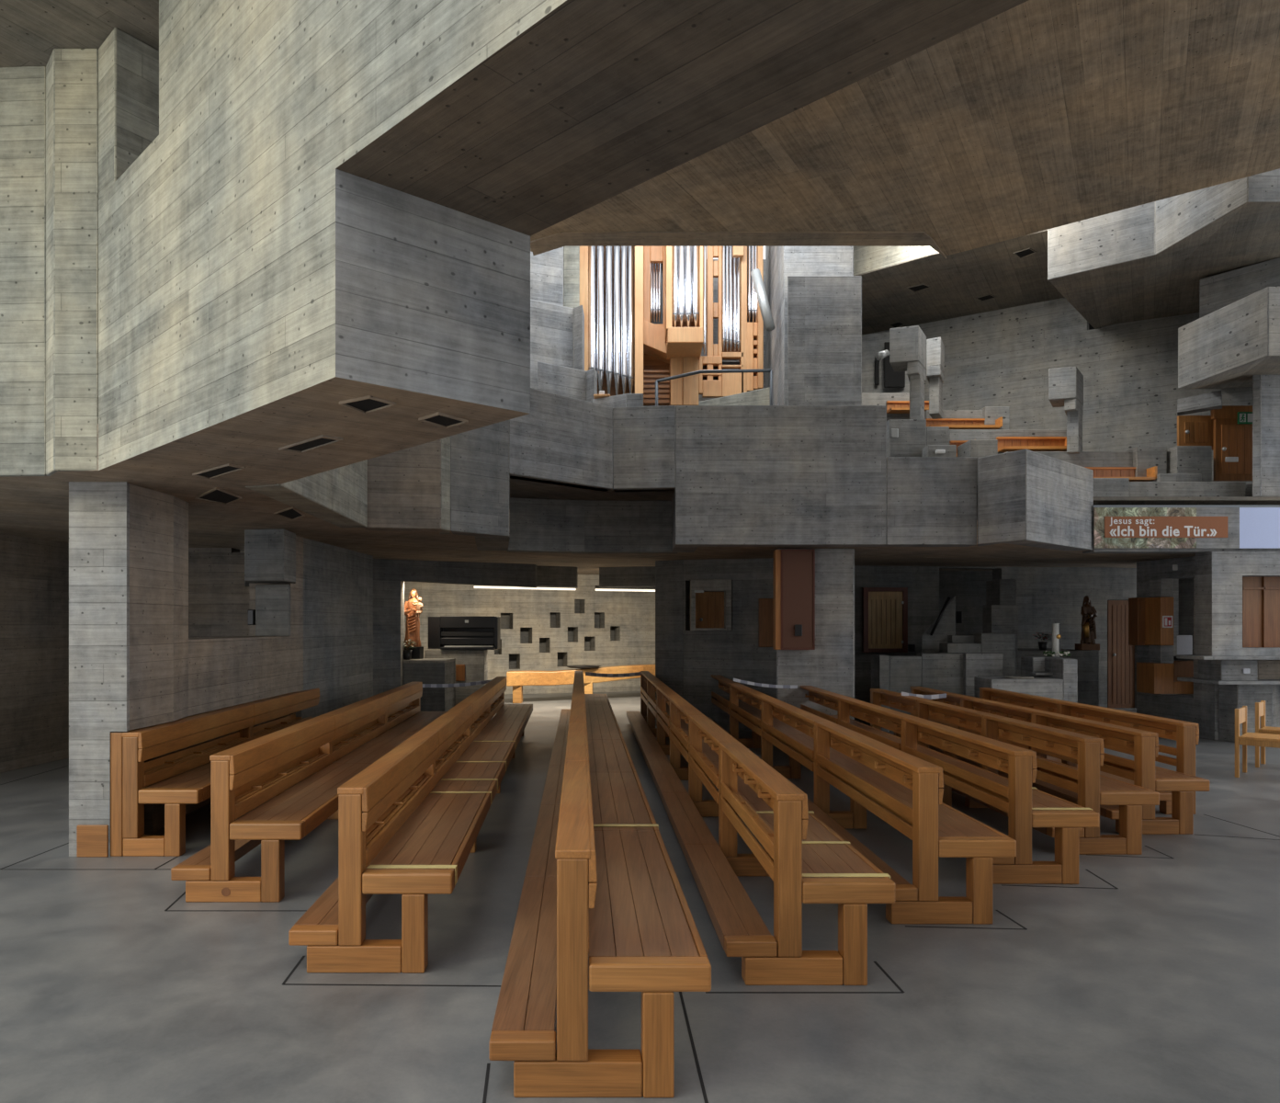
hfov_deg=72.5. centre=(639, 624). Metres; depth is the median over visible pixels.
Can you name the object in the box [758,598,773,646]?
wooden wall panel
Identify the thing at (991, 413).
wall
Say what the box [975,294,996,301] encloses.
ceiling light
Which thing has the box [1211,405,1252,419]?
trim
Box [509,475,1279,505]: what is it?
ceiling
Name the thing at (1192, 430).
door
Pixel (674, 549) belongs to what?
wall
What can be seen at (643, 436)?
wall
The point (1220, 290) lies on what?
wall
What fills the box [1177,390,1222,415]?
wall
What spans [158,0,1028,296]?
beam
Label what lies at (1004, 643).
wall
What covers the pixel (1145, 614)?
wall cabinet
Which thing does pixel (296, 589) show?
wall
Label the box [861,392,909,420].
wall
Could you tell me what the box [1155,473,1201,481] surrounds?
wall
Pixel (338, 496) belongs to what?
wall
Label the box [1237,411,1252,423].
exit sign
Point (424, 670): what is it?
pedestal
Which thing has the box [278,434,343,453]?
ceiling light
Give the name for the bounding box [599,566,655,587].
wall
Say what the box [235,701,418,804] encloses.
shelf
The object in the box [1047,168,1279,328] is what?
wall
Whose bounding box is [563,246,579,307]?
wall
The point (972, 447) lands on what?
wall
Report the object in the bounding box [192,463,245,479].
ceiling light
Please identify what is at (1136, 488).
wall
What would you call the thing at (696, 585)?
box
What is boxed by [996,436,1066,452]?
bench
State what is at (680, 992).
trim
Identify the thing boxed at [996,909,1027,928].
trim
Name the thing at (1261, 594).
window
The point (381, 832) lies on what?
shelf
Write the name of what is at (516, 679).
bench
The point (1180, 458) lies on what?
wall
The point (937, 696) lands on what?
barrier tape
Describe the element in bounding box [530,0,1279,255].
ceiling
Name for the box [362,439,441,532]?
wall
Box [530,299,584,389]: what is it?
wall
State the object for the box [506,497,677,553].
wall
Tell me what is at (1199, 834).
trim
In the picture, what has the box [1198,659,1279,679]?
wall
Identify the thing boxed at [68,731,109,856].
wall
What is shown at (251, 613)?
wall telephone
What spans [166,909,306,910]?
trim
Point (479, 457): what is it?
wall
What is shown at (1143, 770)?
pew
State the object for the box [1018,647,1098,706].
ledge
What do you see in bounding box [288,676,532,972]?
pew
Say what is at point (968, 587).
wall
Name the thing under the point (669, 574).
wall
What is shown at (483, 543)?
wall
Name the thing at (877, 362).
trim
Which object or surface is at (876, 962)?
trim
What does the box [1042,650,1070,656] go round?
flower wreath
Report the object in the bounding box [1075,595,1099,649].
saint statue
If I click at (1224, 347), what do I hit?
wall
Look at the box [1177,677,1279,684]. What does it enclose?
wall ledge
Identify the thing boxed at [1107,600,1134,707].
door
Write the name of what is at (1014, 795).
pew
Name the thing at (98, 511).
wall column
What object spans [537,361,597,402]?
wall
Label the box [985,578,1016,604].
wall
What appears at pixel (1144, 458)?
wall
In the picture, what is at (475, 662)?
wall
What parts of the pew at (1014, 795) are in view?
post, post, rail, backrest, leg, seat rail, seat, post, tape strip, seat, leg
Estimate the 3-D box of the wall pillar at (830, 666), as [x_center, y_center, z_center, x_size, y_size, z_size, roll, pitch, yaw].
[2.402,0.310,11.850,1.233,2.620,0.900,0,0,0]
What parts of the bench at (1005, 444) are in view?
rail, backrest, seat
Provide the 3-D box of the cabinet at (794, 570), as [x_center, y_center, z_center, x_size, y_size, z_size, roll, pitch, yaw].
[1.990,-0.327,11.275,0.501,1.290,0.230,0,0,0]
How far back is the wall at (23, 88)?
5.84 m
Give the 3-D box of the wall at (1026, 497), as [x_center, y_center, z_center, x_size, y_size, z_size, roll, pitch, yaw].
[4.996,-1.527,11.195,2.054,1.066,0.806,0,0,-43]
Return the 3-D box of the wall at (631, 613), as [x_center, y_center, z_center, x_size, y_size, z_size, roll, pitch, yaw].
[-2.437,0.160,20.839,6.779,2.920,0.500,0,0,-17]
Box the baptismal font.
[974,656,1077,702]
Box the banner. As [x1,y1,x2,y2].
[1092,505,1279,548]
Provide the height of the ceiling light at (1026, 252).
0.062 m
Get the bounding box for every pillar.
[776,548,854,748]
[787,275,861,405]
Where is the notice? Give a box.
[1177,634,1192,654]
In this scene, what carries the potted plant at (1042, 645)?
on the ledge at (1088, 661)
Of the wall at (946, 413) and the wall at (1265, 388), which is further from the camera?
the wall at (946, 413)
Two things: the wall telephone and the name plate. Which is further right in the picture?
the name plate
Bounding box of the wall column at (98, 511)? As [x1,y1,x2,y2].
[68,481,129,731]
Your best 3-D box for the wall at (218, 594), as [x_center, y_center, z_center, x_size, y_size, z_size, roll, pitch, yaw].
[-5.610,0.310,11.450,2.407,2.620,0.300,0,0,-5]
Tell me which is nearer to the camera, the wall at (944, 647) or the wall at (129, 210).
the wall at (129, 210)
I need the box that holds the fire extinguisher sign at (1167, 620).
[1162,615,1172,627]
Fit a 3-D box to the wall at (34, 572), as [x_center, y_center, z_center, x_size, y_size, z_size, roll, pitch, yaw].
[-7.153,0.310,9.555,0.300,2.620,2.702,0,0,2]
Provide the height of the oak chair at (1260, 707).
0.740 m
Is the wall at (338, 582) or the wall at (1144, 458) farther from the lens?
the wall at (1144, 458)
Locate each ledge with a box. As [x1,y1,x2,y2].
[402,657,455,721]
[593,394,610,398]
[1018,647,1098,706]
[1176,654,1279,659]
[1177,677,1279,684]
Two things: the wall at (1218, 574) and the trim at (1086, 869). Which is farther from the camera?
the wall at (1218, 574)
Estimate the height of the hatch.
1.166 m
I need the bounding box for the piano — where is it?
[428,616,500,649]
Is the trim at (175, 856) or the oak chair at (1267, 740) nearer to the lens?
the trim at (175, 856)
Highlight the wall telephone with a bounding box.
[247,609,255,624]
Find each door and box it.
[695,591,724,627]
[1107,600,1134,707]
[1177,415,1213,449]
[1213,418,1252,481]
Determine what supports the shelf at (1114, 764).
attached to the pew at (1143, 770)
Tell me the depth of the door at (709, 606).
16.09 m
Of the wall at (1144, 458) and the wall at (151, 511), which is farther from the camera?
the wall at (1144, 458)
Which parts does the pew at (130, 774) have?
panel, post, seat, leg, seat, rail, seat rail, backrest, post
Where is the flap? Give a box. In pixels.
[455,664,464,680]
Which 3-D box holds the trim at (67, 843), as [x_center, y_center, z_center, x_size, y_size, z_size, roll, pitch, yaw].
[-4.244,1.621,6.153,0.012,0.005,0.736,0,0,0]
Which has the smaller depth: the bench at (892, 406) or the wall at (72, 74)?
the wall at (72, 74)
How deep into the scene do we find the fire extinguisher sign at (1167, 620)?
12.77 m
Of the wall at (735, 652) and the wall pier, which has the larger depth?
the wall at (735, 652)
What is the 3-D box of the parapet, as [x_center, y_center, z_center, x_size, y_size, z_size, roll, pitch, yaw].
[2.308,-1.857,10.950,3.740,1.726,0.300,0,0,0]
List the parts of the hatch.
frame, hatch door, frame, frame, frame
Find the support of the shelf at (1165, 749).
attached to the pew at (1185, 734)
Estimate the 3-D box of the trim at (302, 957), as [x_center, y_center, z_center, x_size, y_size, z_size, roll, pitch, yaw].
[-1.627,1.621,4.106,0.012,0.005,0.341,0,0,-6]
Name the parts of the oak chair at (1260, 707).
post, backrest, post, seat rail, seat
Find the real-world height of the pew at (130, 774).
0.864 m
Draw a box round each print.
[1093,507,1196,548]
[1196,507,1239,548]
[1239,507,1279,548]
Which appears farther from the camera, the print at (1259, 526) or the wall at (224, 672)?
the print at (1259, 526)
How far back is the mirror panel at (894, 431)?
11.85 m
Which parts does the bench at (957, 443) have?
backrest, rail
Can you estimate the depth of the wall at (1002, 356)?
14.96 m
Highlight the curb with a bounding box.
[922,444,956,456]
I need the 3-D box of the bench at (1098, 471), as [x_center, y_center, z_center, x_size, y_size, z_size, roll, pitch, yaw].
[6.925,-2.224,12.828,1.181,0.224,0.295,0,0,0]
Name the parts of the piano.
panel, rail, lid, panel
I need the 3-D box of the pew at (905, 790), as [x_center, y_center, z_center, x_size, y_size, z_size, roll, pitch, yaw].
[1.444,1.195,9.262,0.761,0.850,9.126,0,0,-3]
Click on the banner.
(1115, 526)
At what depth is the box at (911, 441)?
11.90 m
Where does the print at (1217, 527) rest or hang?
attached to the banner
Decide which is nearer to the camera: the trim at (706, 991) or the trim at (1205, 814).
the trim at (706, 991)
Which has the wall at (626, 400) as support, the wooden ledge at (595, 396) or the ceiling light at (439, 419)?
the wooden ledge at (595, 396)
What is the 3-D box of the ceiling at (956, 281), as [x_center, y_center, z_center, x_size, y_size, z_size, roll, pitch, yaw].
[9.186,-5.710,14.217,11.413,0.140,5.268,0,0,8]
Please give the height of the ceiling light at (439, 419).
0.062 m
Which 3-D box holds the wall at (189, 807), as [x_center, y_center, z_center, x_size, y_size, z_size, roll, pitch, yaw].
[-4.157,1.183,8.375,0.449,0.875,2.481,0,0,-3]
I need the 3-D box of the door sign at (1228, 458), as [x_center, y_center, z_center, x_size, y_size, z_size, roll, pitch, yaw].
[8.752,-2.448,12.906,0.190,0.075,0.012,0,0,0]
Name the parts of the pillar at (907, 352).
post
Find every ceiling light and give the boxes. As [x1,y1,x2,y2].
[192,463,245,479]
[194,487,243,504]
[273,506,305,520]
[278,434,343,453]
[339,395,396,414]
[418,411,468,428]
[888,321,905,328]
[906,283,930,292]
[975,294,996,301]
[1013,247,1036,258]
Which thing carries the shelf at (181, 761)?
attached to the pew at (130, 774)
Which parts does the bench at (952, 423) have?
rail, backrest, seat, panel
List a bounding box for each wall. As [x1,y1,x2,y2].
[0,66,45,475]
[0,533,68,772]
[45,48,98,475]
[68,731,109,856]
[98,135,158,340]
[109,496,188,834]
[129,483,173,729]
[169,707,275,814]
[188,547,249,637]
[188,635,290,715]
[244,528,295,586]
[245,459,367,528]
[249,535,303,692]
[255,584,290,635]
[289,537,373,718]
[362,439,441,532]
[373,558,536,728]
[400,580,404,722]
[404,574,655,694]
[424,649,487,704]
[439,436,450,534]
[450,419,509,539]
[474,474,509,550]
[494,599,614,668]
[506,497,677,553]
[509,387,612,491]
[530,246,563,305]
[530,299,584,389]
[536,565,577,588]
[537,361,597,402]
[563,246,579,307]
[592,393,643,407]
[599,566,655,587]
[612,405,675,492]
[643,259,765,406]
[655,559,683,725]
[671,492,697,552]
[683,557,776,731]
[698,387,770,405]
[765,246,853,405]
[853,246,933,275]
[854,565,1136,709]
[861,297,1252,483]
[861,331,909,392]
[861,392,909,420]
[871,654,889,732]
[889,652,1003,714]
[916,652,962,729]
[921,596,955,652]
[924,409,982,419]
[926,426,949,445]
[939,570,1113,634]
[939,642,981,652]
[947,634,974,643]
[949,429,1066,453]
[957,439,997,457]
[971,633,1015,676]
[977,448,1093,551]
[980,406,1009,429]
[982,604,1018,676]
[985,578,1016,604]
[1003,451,1132,466]
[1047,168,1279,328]
[1082,548,1279,553]
[1093,477,1129,496]
[1125,446,1166,481]
[1129,481,1252,496]
[1149,577,1173,663]
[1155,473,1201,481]
[1166,445,1212,481]
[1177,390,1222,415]
[1178,286,1279,388]
[1178,577,1193,696]
[1195,551,1279,656]
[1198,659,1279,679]
[1199,257,1279,317]
[1218,684,1279,742]
[1252,374,1279,496]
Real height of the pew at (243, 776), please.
0.859 m
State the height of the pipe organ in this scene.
3.326 m
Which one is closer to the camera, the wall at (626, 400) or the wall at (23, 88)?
the wall at (23, 88)
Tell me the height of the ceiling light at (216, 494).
0.062 m
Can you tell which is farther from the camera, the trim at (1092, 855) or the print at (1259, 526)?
the print at (1259, 526)
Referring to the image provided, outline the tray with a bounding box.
[565,664,601,668]
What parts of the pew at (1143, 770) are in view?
post, post, rail, post, backrest, leg, seat, seat rail, post, seat, leg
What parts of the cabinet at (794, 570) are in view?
panel, frame, frame, frame, frame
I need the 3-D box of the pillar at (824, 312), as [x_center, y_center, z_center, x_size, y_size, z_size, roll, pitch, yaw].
[2.681,-3.315,12.595,1.236,3.130,0.790,0,0,0]
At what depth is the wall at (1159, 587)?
12.95 m
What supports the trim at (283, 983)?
on the floor
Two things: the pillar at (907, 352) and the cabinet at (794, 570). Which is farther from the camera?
the pillar at (907, 352)
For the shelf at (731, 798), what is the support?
attached to the pew at (747, 785)
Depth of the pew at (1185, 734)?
8.28 m
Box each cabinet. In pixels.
[773,549,815,649]
[1128,597,1173,645]
[1136,655,1193,693]
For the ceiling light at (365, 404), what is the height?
0.062 m
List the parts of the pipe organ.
post, post, case panel, case panel, case panel, post, case panel, case panel, post, case panel, case panel, case panel, case panel, case panel, case panel, case panel, case panel, case panel, case panel, case panel, case panel, case panel, case panel, post, case panel, case panel, case panel, case panel, case panel, case panel, post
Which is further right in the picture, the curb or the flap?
the curb
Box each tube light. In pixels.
[473,584,576,589]
[595,585,655,591]
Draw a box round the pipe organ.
[579,246,763,405]
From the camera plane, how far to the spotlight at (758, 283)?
13.39 m
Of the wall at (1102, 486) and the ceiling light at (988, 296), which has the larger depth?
the ceiling light at (988, 296)
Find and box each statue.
[404,588,423,658]
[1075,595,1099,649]
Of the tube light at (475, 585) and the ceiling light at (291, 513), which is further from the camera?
the tube light at (475, 585)
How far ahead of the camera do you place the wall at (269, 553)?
9.08 m
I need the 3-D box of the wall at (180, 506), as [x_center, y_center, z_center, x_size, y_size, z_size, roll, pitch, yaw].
[-3.958,0.310,6.950,0.701,2.620,0.400,0,0,0]
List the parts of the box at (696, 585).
frame, hinge arm, frame, frame, frame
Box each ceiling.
[0,0,158,67]
[0,424,1195,574]
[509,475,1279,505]
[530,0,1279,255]
[855,229,1064,334]
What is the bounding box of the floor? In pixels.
[0,690,1279,1102]
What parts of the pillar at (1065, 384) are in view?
post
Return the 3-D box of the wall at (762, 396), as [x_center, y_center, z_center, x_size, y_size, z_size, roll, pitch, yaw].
[1.458,-2.633,13.275,1.154,1.766,0.269,0,0,26]
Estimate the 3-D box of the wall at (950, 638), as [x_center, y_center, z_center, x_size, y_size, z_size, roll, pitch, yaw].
[5.351,0.893,14.500,0.482,1.454,0.400,0,0,0]
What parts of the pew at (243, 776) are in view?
post, seat, leg, rail, post, backrest, seat rail, seat, post, post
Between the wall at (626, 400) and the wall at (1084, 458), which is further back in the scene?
the wall at (1084, 458)
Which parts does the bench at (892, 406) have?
rail, seat, backrest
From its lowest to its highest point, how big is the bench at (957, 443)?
0.278 m
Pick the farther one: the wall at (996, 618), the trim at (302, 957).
the wall at (996, 618)
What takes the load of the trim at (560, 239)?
attached to the ceiling at (1036, 116)
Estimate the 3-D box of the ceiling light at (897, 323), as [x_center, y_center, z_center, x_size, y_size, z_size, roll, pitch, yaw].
[4.825,-5.659,16.383,0.236,0.062,0.254,0,0,-41]
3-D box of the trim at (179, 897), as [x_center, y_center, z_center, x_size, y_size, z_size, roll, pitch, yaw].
[-2.730,1.621,5.155,0.012,0.005,0.421,0,0,-11]
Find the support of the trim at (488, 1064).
on the floor
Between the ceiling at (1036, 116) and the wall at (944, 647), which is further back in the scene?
the wall at (944, 647)
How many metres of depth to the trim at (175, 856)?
5.93 m
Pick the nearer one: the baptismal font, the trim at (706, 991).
the trim at (706, 991)
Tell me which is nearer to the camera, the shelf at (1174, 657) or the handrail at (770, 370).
the handrail at (770, 370)
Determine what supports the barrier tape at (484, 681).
attached to the pew at (389, 814)
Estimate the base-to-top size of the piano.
0.574 m
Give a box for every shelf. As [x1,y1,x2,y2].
[144,713,301,774]
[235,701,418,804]
[365,698,502,846]
[640,686,773,881]
[711,690,912,839]
[800,703,1008,813]
[912,713,1133,780]
[1035,757,1077,792]
[1103,744,1176,766]
[1173,655,1193,659]
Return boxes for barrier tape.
[422,679,492,687]
[585,671,640,677]
[733,678,797,688]
[901,690,946,699]
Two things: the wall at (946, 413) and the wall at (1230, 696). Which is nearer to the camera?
the wall at (1230, 696)
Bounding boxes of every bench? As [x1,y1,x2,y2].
[506,664,655,702]
[886,400,928,413]
[925,416,1002,429]
[949,440,968,456]
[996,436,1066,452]
[1084,465,1157,481]
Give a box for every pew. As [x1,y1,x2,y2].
[76,688,341,857]
[170,681,446,902]
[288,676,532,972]
[489,670,711,1097]
[626,670,895,985]
[707,674,1016,924]
[800,685,1098,883]
[870,688,1159,854]
[910,686,1209,834]
[974,687,1199,814]
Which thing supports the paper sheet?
on the curb
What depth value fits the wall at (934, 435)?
12.30 m
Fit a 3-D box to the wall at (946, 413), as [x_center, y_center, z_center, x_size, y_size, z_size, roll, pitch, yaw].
[5.134,-2.619,14.350,0.957,1.758,0.300,0,0,0]
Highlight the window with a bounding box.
[1242,576,1279,646]
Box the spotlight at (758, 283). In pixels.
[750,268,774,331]
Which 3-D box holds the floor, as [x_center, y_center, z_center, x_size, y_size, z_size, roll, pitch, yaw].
[0.000,1.720,11.500,28.000,0.200,31.000,0,0,0]
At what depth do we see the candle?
12.90 m
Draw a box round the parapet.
[674,405,977,546]
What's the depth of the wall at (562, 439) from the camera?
10.35 m
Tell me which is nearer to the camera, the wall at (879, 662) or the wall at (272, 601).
the wall at (272, 601)
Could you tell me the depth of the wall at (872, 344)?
15.74 m
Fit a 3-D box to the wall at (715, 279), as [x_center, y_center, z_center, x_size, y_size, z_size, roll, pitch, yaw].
[0.343,-4.540,17.750,5.743,5.680,0.300,0,0,0]
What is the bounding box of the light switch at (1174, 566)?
[1172,564,1178,570]
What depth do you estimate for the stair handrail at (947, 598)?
14.40 m
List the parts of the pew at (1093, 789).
post, leg, post, leg, rail, post, backrest, seat rail, post, seat, seat, leg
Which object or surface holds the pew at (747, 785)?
on the floor
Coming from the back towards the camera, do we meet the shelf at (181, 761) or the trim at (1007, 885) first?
the shelf at (181, 761)
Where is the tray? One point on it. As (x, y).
(579, 665)
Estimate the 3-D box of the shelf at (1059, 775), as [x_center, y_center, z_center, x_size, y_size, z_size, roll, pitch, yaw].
[3.066,1.124,8.617,0.086,0.164,4.731,0,0,-3]
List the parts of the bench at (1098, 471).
rail, backrest, seat, panel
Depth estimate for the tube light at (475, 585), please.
16.23 m
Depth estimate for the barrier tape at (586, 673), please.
14.60 m
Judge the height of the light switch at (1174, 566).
0.089 m
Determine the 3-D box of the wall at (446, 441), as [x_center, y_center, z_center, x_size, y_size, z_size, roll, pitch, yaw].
[-2.079,-1.987,9.342,0.117,1.986,0.559,0,0,-15]
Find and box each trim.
[0,765,67,784]
[0,842,68,869]
[154,856,177,869]
[164,891,185,910]
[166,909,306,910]
[282,955,305,984]
[282,983,501,986]
[482,1063,490,1102]
[530,231,946,258]
[679,991,708,1102]
[705,991,903,993]
[873,961,904,992]
[874,357,879,385]
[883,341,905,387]
[905,925,1026,928]
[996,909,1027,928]
[1007,884,1117,888]
[1086,869,1118,888]
[1091,854,1171,858]
[1144,845,1173,858]
[1199,834,1279,839]
[1204,814,1279,836]
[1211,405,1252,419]
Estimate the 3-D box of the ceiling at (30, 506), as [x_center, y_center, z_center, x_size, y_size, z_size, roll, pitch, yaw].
[0.000,-1.290,14.828,23.000,0.580,18.345,0,0,0]
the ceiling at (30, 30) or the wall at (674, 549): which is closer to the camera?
the ceiling at (30, 30)
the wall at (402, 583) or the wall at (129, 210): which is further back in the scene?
the wall at (402, 583)
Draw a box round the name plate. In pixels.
[1242,668,1250,673]
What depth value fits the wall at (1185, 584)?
14.17 m
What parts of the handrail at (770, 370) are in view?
post, rail, post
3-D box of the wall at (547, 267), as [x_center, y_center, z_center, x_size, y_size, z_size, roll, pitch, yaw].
[-1.846,-4.565,13.778,1.404,5.630,1.928,0,0,-11]
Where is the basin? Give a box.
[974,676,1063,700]
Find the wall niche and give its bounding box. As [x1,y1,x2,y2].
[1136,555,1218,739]
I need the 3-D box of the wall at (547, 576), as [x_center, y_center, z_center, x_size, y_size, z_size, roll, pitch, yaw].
[-1.544,-0.915,16.300,1.167,0.410,0.301,0,0,-41]
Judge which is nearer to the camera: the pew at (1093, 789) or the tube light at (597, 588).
the pew at (1093, 789)
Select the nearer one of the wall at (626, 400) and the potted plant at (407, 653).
the wall at (626, 400)
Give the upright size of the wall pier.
0.990 m
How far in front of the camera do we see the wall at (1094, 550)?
11.60 m
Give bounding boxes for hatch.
[861,587,907,652]
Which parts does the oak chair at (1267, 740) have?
post, backrest, post, seat rail, seat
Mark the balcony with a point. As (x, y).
(355, 287)
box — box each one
[690,578,731,630]
[886,419,926,456]
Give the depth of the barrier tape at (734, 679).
11.29 m
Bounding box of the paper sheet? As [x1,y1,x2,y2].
[935,449,945,453]
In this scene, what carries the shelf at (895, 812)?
attached to the pew at (905, 790)
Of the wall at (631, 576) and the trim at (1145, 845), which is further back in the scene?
the wall at (631, 576)
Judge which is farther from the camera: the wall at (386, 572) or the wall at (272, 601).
the wall at (386, 572)
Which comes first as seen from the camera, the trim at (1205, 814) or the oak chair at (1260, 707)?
the trim at (1205, 814)
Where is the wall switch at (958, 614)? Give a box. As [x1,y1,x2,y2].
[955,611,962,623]
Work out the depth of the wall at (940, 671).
13.50 m
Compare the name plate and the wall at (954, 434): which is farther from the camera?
the wall at (954, 434)
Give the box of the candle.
[1052,623,1061,656]
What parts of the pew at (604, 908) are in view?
post, rail, seat rail, backrest, tape strip, seat, seat, leg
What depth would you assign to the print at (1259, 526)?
11.52 m
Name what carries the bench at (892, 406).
attached to the wall at (867, 398)
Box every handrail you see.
[655,368,772,406]
[929,596,950,635]
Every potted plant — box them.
[402,638,416,659]
[1032,632,1051,649]
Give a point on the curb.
(929, 450)
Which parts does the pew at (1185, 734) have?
post, post, rail, backrest, post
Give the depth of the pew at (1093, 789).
6.47 m
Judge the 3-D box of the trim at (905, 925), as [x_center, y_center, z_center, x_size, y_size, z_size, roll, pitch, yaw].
[1.742,1.621,4.671,0.635,0.005,0.012,0,0,4]
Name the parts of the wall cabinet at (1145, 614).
cabinet door, door panel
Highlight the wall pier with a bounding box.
[98,27,158,199]
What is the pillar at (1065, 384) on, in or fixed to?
on the wall at (1084, 458)
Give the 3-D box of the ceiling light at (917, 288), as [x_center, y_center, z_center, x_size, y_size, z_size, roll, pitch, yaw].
[4.656,-5.659,14.579,0.265,0.062,0.303,0,0,-42]
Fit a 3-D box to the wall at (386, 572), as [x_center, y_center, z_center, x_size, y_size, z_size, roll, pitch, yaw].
[-3.458,0.270,14.123,4.258,2.700,0.420,0,0,-42]
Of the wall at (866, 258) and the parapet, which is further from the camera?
the wall at (866, 258)
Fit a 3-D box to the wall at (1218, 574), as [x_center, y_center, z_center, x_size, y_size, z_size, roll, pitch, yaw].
[8.790,-0.281,11.725,2.444,1.388,0.350,0,0,0]
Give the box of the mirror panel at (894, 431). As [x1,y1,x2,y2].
[891,428,898,437]
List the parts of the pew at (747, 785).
post, post, post, post, post, seat rail, rail, backrest, post, seat, leg, tape strip, post, tape strip, tape strip, seat, leg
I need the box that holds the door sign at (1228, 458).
[1225,456,1238,462]
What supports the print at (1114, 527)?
attached to the banner
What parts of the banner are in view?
text panel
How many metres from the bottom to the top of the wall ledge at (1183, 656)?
0.048 m
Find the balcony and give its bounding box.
[98,169,530,484]
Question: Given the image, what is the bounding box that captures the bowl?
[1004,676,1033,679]
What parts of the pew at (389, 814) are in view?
post, seat, tape strip, leg, rail, post, backrest, seat rail, seat, tape strip, post, tape strip, leg, tape strip, post, tape strip, post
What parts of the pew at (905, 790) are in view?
post, leg, post, leg, seat rail, post, rail, backrest, leg, seat, post, seat, leg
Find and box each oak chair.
[1234,705,1279,777]
[1255,700,1279,767]
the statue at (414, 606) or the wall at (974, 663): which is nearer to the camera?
the wall at (974, 663)
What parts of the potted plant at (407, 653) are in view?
stem, pot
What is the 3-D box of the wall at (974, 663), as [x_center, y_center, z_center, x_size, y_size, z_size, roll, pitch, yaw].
[4.704,1.029,13.600,1.749,1.183,0.400,0,0,0]
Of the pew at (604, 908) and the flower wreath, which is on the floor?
the pew at (604, 908)
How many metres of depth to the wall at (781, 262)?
13.00 m

